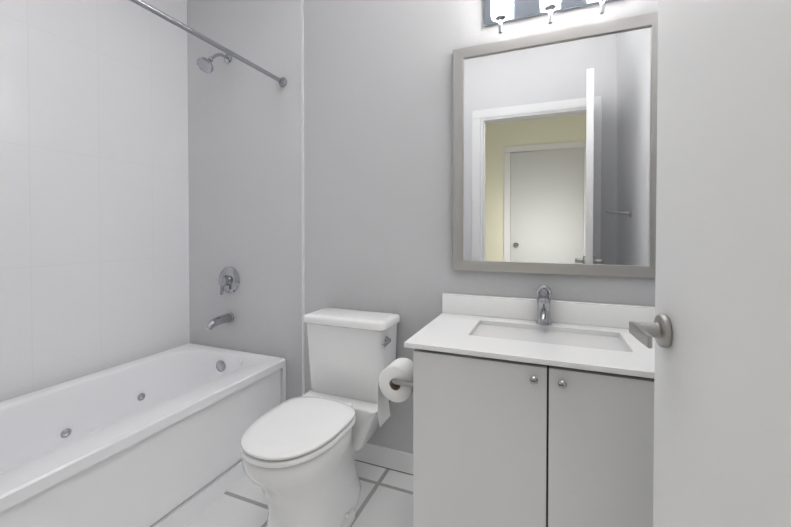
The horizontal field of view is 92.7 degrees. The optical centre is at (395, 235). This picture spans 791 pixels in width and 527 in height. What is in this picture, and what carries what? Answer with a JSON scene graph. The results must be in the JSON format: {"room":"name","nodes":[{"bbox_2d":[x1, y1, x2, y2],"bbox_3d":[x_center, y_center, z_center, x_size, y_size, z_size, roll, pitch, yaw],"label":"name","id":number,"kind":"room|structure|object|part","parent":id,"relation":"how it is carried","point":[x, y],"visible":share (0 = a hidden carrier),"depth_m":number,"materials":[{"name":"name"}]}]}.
{"room":"bathroom","nodes":[
{"label":"bathroom","id":0,"kind":"room"},
{"bbox_2d":[0,0,189,401],"bbox_3d":[-1.564,-0.201,1.570,0.100,2.600,1.520,0,1,22],"label":"tiled wall","id":1,"kind":"structure","parent":0,"point":[94,234],"depth_m":1.76,"materials":[{"name":"tile"}]},
{"bbox_2d":[187,0,301,400],"bbox_3d":[-0.855,-0.208,2.096,0.812,2.600,0.010,0,1,22],"label":"tiled wall","id":2,"kind":"structure","parent":0,"point":[244,171],"depth_m":2.07,"materials":[{"name":"tile"}]},
{"bbox_2d":[129,0,286,86],"bbox_3d":[-0.874,-0.794,1.274,0.048,0.048,1.507,0,1,22],"label":"shower curtain rod","id":3,"kind":"object","parent":2,"relation":"attached to","point":[282,81],"visible":1,"depth_m":1.52,"materials":[{"name":"grey metal"}]},
{"bbox_2d":[196,53,231,73],"bbox_3d":[-0.973,-0.941,2.024,0.086,0.160,0.192,0,1,22],"label":"shower head","id":4,"kind":"object","parent":2,"relation":"attached to","point":[204,64],"visible":0.98,"depth_m":1.98},
{"bbox_2d":[205,312,233,330],"bbox_3d":[-0.968,0.470,2.058,0.060,0.071,0.163,0,1,22],"label":"tub spout","id":5,"kind":"object","parent":2,"relation":"attached to","point":[219,320],"visible":1,"depth_m":2.05,"materials":[{"name":"silver metal"}]},
{"bbox_2d":[218,267,239,294],"bbox_3d":[-0.949,0.251,2.101,0.148,0.150,0.062,0,1,22],"label":"shower valve","id":6,"kind":"object","parent":2,"relation":"attached to","point":[229,280],"visible":1,"depth_m":2.10,"materials":[{"name":"silver metal"}]},
{"bbox_2d":[183,460,412,526],"bbox_3d":[-0.397,1.136,1.100,2.630,0.060,1.740,0,1,22],"label":"floor","id":7,"kind":"structure","parent":0,"point":[386,498],"depth_m":1.54,"materials":[{"name":"tile"}]},
{"bbox_2d":[0,343,285,526],"bbox_3d":[-1.188,0.876,1.427,0.712,0.450,1.506,0,1,22],"label":"bathtub","id":8,"kind":"object","parent":7,"relation":"on","point":[153,440],"visible":1,"depth_m":1.48,"materials":[{"name":"ceramic"}]},
{"bbox_2d":[241,307,399,526],"bbox_3d":[-0.292,0.730,1.490,0.424,0.741,0.712,0,1,22],"label":"toilet","id":9,"kind":"object","parent":7,"relation":"on","point":[299,465],"visible":0.96,"depth_m":1.41,"materials":[{"name":"ceramic"}]},
{"bbox_3d":[-0.343,0.685,1.371,0.328,0.048,0.454,0,1,22],"label":"seat","id":10,"kind":"part","parent":9,"relation":"part of","materials":[{"name":"plastic"}]},
{"bbox_3d":[-0.200,0.551,1.728,0.388,0.309,0.186,0,1,22],"label":"tank","id":11,"kind":"part","parent":9,"relation":"part of","materials":[{"name":"ceramic"}]},
{"bbox_3d":[-0.201,0.376,1.723,0.412,0.040,0.202,0,1,22],"label":"tank lid","id":12,"kind":"part","parent":9,"relation":"part of","materials":[{"name":"ceramic"}]},
{"bbox_3d":[-0.041,0.444,1.576,0.028,0.030,0.091,0,1,22],"label":"handle","id":13,"kind":"part","parent":9,"relation":"part of","materials":[{"name":"silver metal"}]},
{"bbox_2d":[377,285,654,526],"bbox_3d":[0.453,0.647,1.305,0.998,0.911,0.498,0,1,22],"label":"bathroom vanity","id":14,"kind":"object","parent":7,"relation":"on","point":[537,412],"visible":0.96,"depth_m":1.12,"materials":[{"name":"paint"}]},
{"bbox_3d":[0.056,0.508,1.355,0.099,0.044,0.169,0,1,22],"label":"paper holder arm","id":15,"kind":"part","parent":14,"relation":"part of"},
{"bbox_3d":[0.443,0.713,1.078,0.826,0.677,0.020,0,1,22],"label":"door","id":16,"kind":"part","parent":14,"relation":"part of","materials":[{"name":"paint"}]},
{"bbox_2d":[536,285,551,324],"bbox_3d":[0.558,0.266,1.422,0.059,0.150,0.155,0,1,22],"label":"faucet","id":17,"kind":"object","parent":14,"relation":"on","point":[543,303],"depth_m":1.45,"materials":[{"name":"silver metal"}]},
{"bbox_3d":[0.427,0.408,1.056,0.097,0.023,0.025,0,1,22],"label":"knob","id":18,"kind":"part","parent":14,"relation":"part of","materials":[{"name":"silver metal"}]},
{"bbox_2d":[468,320,632,351],"bbox_3d":[0.522,0.428,1.320,0.539,0.172,0.279,0,1,22],"label":"sink","id":19,"kind":"object","parent":14,"relation":"in","point":[547,334],"depth_m":1.34,"materials":[{"name":"ceramic"}]},
{"bbox_2d":[304,0,657,453],"bbox_3d":[-0.086,-0.205,1.840,2.630,2.600,0.100,0,1,22],"label":"wall","id":20,"kind":"structure","parent":0,"point":[378,155],"depth_m":1.75,"materials":[{"name":"grey paint"}]},
{"bbox_2d":[301,0,304,394],"bbox_3d":[-0.476,-0.206,1.939,0.008,2.600,0.012,0,1,22],"label":"trim","id":21,"kind":"structure","parent":20,"relation":"attached to","point":[302,155],"depth_m":1.94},
{"bbox_2d":[353,443,412,474],"bbox_3d":[-0.119,1.048,1.810,0.760,0.095,0.012,0,1,22],"label":"baseboard","id":22,"kind":"structure","parent":20,"relation":"attached to","point":[397,460],"depth_m":1.77,"materials":[{"name":"white wood"}]},
{"bbox_2d":[484,0,616,33],"bbox_3d":[0.589,-0.896,1.427,0.515,0.215,0.129,0,1,22],"label":"sconce","id":23,"kind":"object","parent":20,"relation":"attached to","point":[499,13],"visible":1,"depth_m":1.46,"materials":[{"name":"white glass"}]},
{"bbox_3d":[0.572,-0.922,1.403,0.422,0.145,0.072,0,1,22],"label":"lamp shade","id":24,"kind":"part","parent":23,"relation":"part of","materials":[{"name":"white glass"}]},
{"bbox_2d":[453,12,657,277],"bbox_3d":[0.603,-0.322,1.485,0.763,0.945,0.026,0,1,22],"label":"mirror","id":25,"kind":"object","parent":20,"relation":"attached to","point":[554,152],"visible":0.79,"depth_m":1.47,"materials":[{"name":"silver metal"}]},
{"bbox_3d":[-0.102,0.106,0.089,0.799,2.030,0.118,0,1,22],"label":"door frame","id":26,"kind":"structure","parent":0,"visible":0},
{"bbox_2d":[653,0,790,526],"bbox_3d":[0.398,0.101,0.353,0.038,2.015,0.740,0,1,17],"label":"door","id":27,"kind":"structure","parent":26,"relation":"attached to","point":[722,418],"depth_m":0.48,"materials":[{"name":"white wood"}]},
{"bbox_2d":[629,314,671,348],"bbox_3d":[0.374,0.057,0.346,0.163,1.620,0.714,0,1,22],"label":"door handle","id":28,"kind":"object","parent":27,"relation":"attached to","point":[659,329],"depth_m":0.65,"materials":[{"name":"silver metal"}]}
]}

